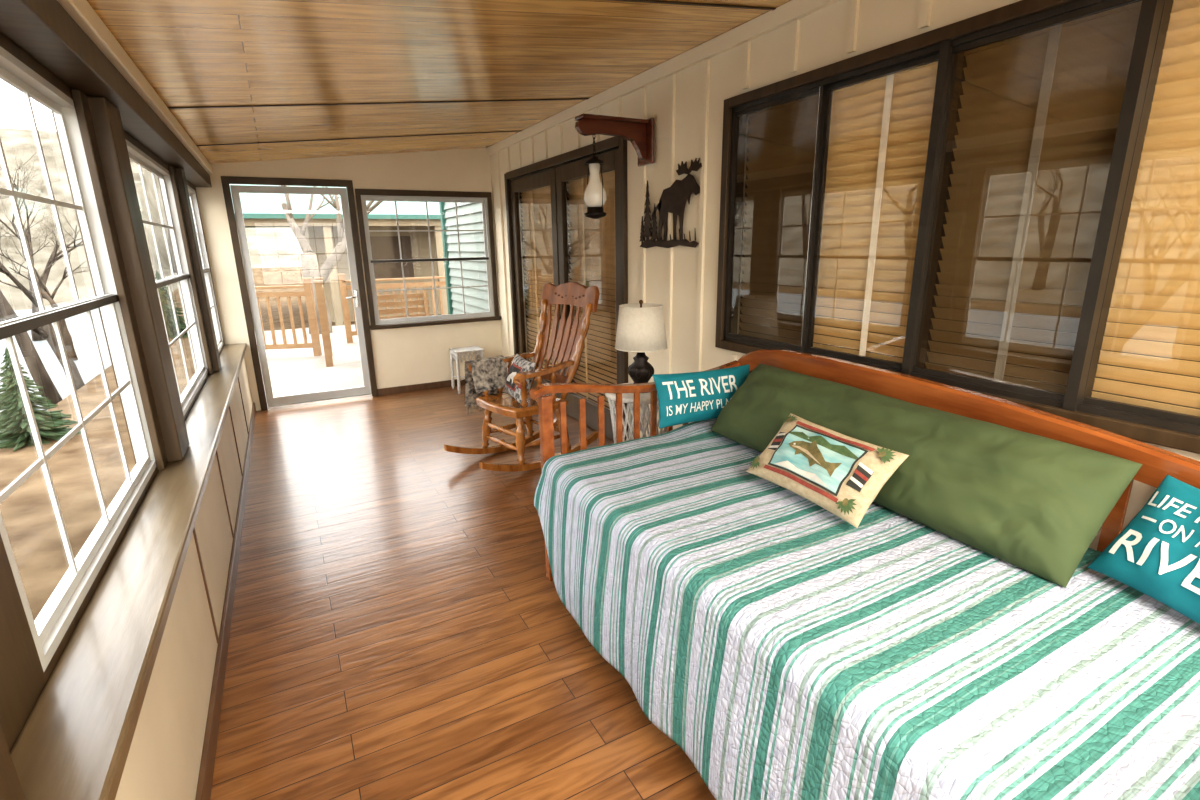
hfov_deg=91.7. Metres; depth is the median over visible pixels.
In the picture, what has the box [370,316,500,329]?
window ledge
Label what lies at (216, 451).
strip
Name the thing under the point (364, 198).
window
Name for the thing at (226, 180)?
door frame
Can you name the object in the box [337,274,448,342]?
deck railing
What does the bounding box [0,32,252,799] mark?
wall
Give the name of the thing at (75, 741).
window sill
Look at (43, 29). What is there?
beam
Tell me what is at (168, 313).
fir
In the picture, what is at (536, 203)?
window blind
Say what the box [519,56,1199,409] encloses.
wall
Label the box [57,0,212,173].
trim
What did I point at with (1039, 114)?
window blind
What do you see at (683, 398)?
lumbar pillow
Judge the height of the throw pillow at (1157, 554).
0.257 m
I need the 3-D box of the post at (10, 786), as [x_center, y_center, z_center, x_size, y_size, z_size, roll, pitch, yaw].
[-0.847,0.014,0.588,0.098,1.369,0.200,-9,17,-27]
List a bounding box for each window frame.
[71,89,167,469]
[168,166,213,373]
[715,0,1199,453]
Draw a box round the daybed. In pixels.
[529,349,1199,580]
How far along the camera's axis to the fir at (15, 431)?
5.90 m
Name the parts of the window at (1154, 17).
sash, sash, sash, sash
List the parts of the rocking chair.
leg, armrest, leg, seat, leg, post, armrest, rail, leg, crest rail, post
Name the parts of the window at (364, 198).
sash, meeting rail, sash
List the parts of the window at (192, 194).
sash, sash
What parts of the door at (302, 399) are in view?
handle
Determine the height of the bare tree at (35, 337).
8.616 m
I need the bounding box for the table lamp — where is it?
[614,300,666,392]
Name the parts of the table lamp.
lamp shade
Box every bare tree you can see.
[0,121,82,340]
[0,163,62,409]
[0,187,89,360]
[0,202,84,390]
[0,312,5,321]
[134,164,176,272]
[275,185,382,333]
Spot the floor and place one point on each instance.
(399, 630)
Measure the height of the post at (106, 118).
1.369 m
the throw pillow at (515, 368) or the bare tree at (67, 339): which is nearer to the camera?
the throw pillow at (515, 368)
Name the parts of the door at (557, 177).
handle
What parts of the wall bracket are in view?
plate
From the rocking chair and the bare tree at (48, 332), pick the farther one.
the bare tree at (48, 332)
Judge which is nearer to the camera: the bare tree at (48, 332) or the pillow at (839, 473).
the pillow at (839, 473)
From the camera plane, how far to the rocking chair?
4.18 m
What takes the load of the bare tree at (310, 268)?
on the ground
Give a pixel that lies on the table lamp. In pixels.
(640, 326)
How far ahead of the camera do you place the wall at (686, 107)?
3.30 m
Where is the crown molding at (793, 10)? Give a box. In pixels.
[486,0,840,154]
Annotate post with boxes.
[0,726,25,799]
[86,96,188,461]
[175,168,220,371]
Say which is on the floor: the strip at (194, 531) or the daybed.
the daybed
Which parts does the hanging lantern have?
chain, lamp shade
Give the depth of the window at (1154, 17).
2.02 m
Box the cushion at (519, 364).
[505,354,535,402]
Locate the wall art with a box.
[640,158,701,247]
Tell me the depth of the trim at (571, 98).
3.46 m
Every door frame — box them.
[221,176,498,410]
[504,136,628,439]
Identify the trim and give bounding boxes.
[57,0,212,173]
[168,98,588,108]
[196,130,521,145]
[611,0,775,9]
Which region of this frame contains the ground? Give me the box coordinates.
[0,128,440,620]
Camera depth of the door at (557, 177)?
4.93 m
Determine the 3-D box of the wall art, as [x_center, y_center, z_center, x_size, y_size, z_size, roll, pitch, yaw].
[0.407,-1.159,3.492,0.006,0.480,0.630,-9,17,-27]
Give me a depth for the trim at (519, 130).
4.59 m
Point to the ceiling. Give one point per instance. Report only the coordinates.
(192, 53)
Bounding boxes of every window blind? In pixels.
[520,185,557,382]
[567,170,616,409]
[738,61,937,362]
[925,0,1199,416]
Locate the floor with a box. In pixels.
[210,385,715,799]
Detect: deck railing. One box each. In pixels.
[247,278,321,355]
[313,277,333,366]
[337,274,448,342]
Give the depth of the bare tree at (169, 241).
26.14 m
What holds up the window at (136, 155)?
in the wall at (163, 762)
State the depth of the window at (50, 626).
1.71 m
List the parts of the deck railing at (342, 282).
post, rail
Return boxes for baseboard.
[195,403,255,799]
[377,379,464,395]
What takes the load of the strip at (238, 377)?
attached to the wall at (163, 762)
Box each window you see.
[0,46,156,670]
[125,139,207,414]
[187,185,223,350]
[361,195,494,324]
[723,0,1199,435]
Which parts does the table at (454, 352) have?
leg, leg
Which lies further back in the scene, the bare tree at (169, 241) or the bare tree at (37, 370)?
the bare tree at (169, 241)
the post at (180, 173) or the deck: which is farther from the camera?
the deck
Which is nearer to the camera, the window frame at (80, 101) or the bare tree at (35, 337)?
the window frame at (80, 101)
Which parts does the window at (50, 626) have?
sash, meeting rail, sash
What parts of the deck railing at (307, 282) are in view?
rail, post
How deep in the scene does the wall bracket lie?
3.48 m
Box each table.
[450,346,484,393]
[605,382,666,443]
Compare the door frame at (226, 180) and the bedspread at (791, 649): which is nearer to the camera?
the bedspread at (791, 649)
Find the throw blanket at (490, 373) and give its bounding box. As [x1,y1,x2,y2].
[465,356,507,414]
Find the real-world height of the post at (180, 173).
1.369 m
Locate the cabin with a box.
[229,184,447,325]
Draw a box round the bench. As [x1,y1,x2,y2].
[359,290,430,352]
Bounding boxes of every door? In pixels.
[230,185,371,409]
[510,149,620,439]
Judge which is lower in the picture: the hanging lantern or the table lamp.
the table lamp
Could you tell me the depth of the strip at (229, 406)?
3.70 m
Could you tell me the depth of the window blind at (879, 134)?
2.55 m
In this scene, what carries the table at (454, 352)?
on the floor
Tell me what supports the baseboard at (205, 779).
attached to the wall at (163, 762)
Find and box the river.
[0,308,111,416]
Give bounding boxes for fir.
[0,347,86,451]
[155,270,187,338]
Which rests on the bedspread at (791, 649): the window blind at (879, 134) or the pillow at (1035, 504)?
the pillow at (1035, 504)
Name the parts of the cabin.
porch post, porch post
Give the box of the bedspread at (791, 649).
[534,418,1199,799]
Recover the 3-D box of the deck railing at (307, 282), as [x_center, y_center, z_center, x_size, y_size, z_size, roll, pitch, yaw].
[-4.742,-1.194,8.520,1.122,1.140,0.110,-3,15,-8]
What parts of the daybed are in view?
corner post, panel, backrest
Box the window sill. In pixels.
[10,343,246,799]
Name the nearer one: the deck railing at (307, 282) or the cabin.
the deck railing at (307, 282)
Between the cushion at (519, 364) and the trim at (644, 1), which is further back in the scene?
the cushion at (519, 364)
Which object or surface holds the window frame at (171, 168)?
attached to the wall at (163, 762)
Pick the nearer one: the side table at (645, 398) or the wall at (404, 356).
the side table at (645, 398)
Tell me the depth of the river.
17.01 m
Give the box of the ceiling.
[87,0,791,163]
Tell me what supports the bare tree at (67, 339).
on the ground
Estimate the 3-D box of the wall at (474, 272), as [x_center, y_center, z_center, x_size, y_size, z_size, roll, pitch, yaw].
[-1.666,-1.926,7.321,0.130,3.190,1.998,-9,17,-27]
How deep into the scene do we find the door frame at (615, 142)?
4.22 m
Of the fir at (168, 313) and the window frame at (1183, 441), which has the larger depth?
the fir at (168, 313)
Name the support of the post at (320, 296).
on the deck
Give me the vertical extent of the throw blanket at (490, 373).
0.417 m
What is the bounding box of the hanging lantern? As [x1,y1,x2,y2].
[584,134,606,218]
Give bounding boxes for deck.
[255,324,371,406]
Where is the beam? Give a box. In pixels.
[0,0,211,186]
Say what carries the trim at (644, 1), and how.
attached to the ceiling
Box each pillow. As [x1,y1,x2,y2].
[506,363,521,391]
[652,364,748,428]
[711,364,1142,587]
[746,413,908,527]
[1087,475,1199,623]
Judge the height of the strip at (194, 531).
0.525 m
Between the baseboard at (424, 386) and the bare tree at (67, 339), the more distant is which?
the bare tree at (67, 339)
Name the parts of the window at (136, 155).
sash, meeting rail, sash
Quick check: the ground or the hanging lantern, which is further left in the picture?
the ground
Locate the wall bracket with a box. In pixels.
[575,113,653,166]
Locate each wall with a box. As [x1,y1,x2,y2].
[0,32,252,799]
[196,148,501,410]
[439,202,488,313]
[490,0,1199,549]
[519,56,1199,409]
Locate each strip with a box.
[193,526,218,643]
[216,451,233,537]
[229,406,242,475]
[238,377,248,433]
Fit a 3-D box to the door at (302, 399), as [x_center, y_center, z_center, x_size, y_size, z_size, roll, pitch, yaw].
[-2.827,-0.967,5.615,0.954,2.060,0.091,-9,17,-27]
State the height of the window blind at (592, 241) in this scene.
1.962 m
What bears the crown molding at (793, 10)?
attached to the wall at (686, 107)
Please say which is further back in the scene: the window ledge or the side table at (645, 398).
the window ledge
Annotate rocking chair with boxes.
[444,282,599,471]

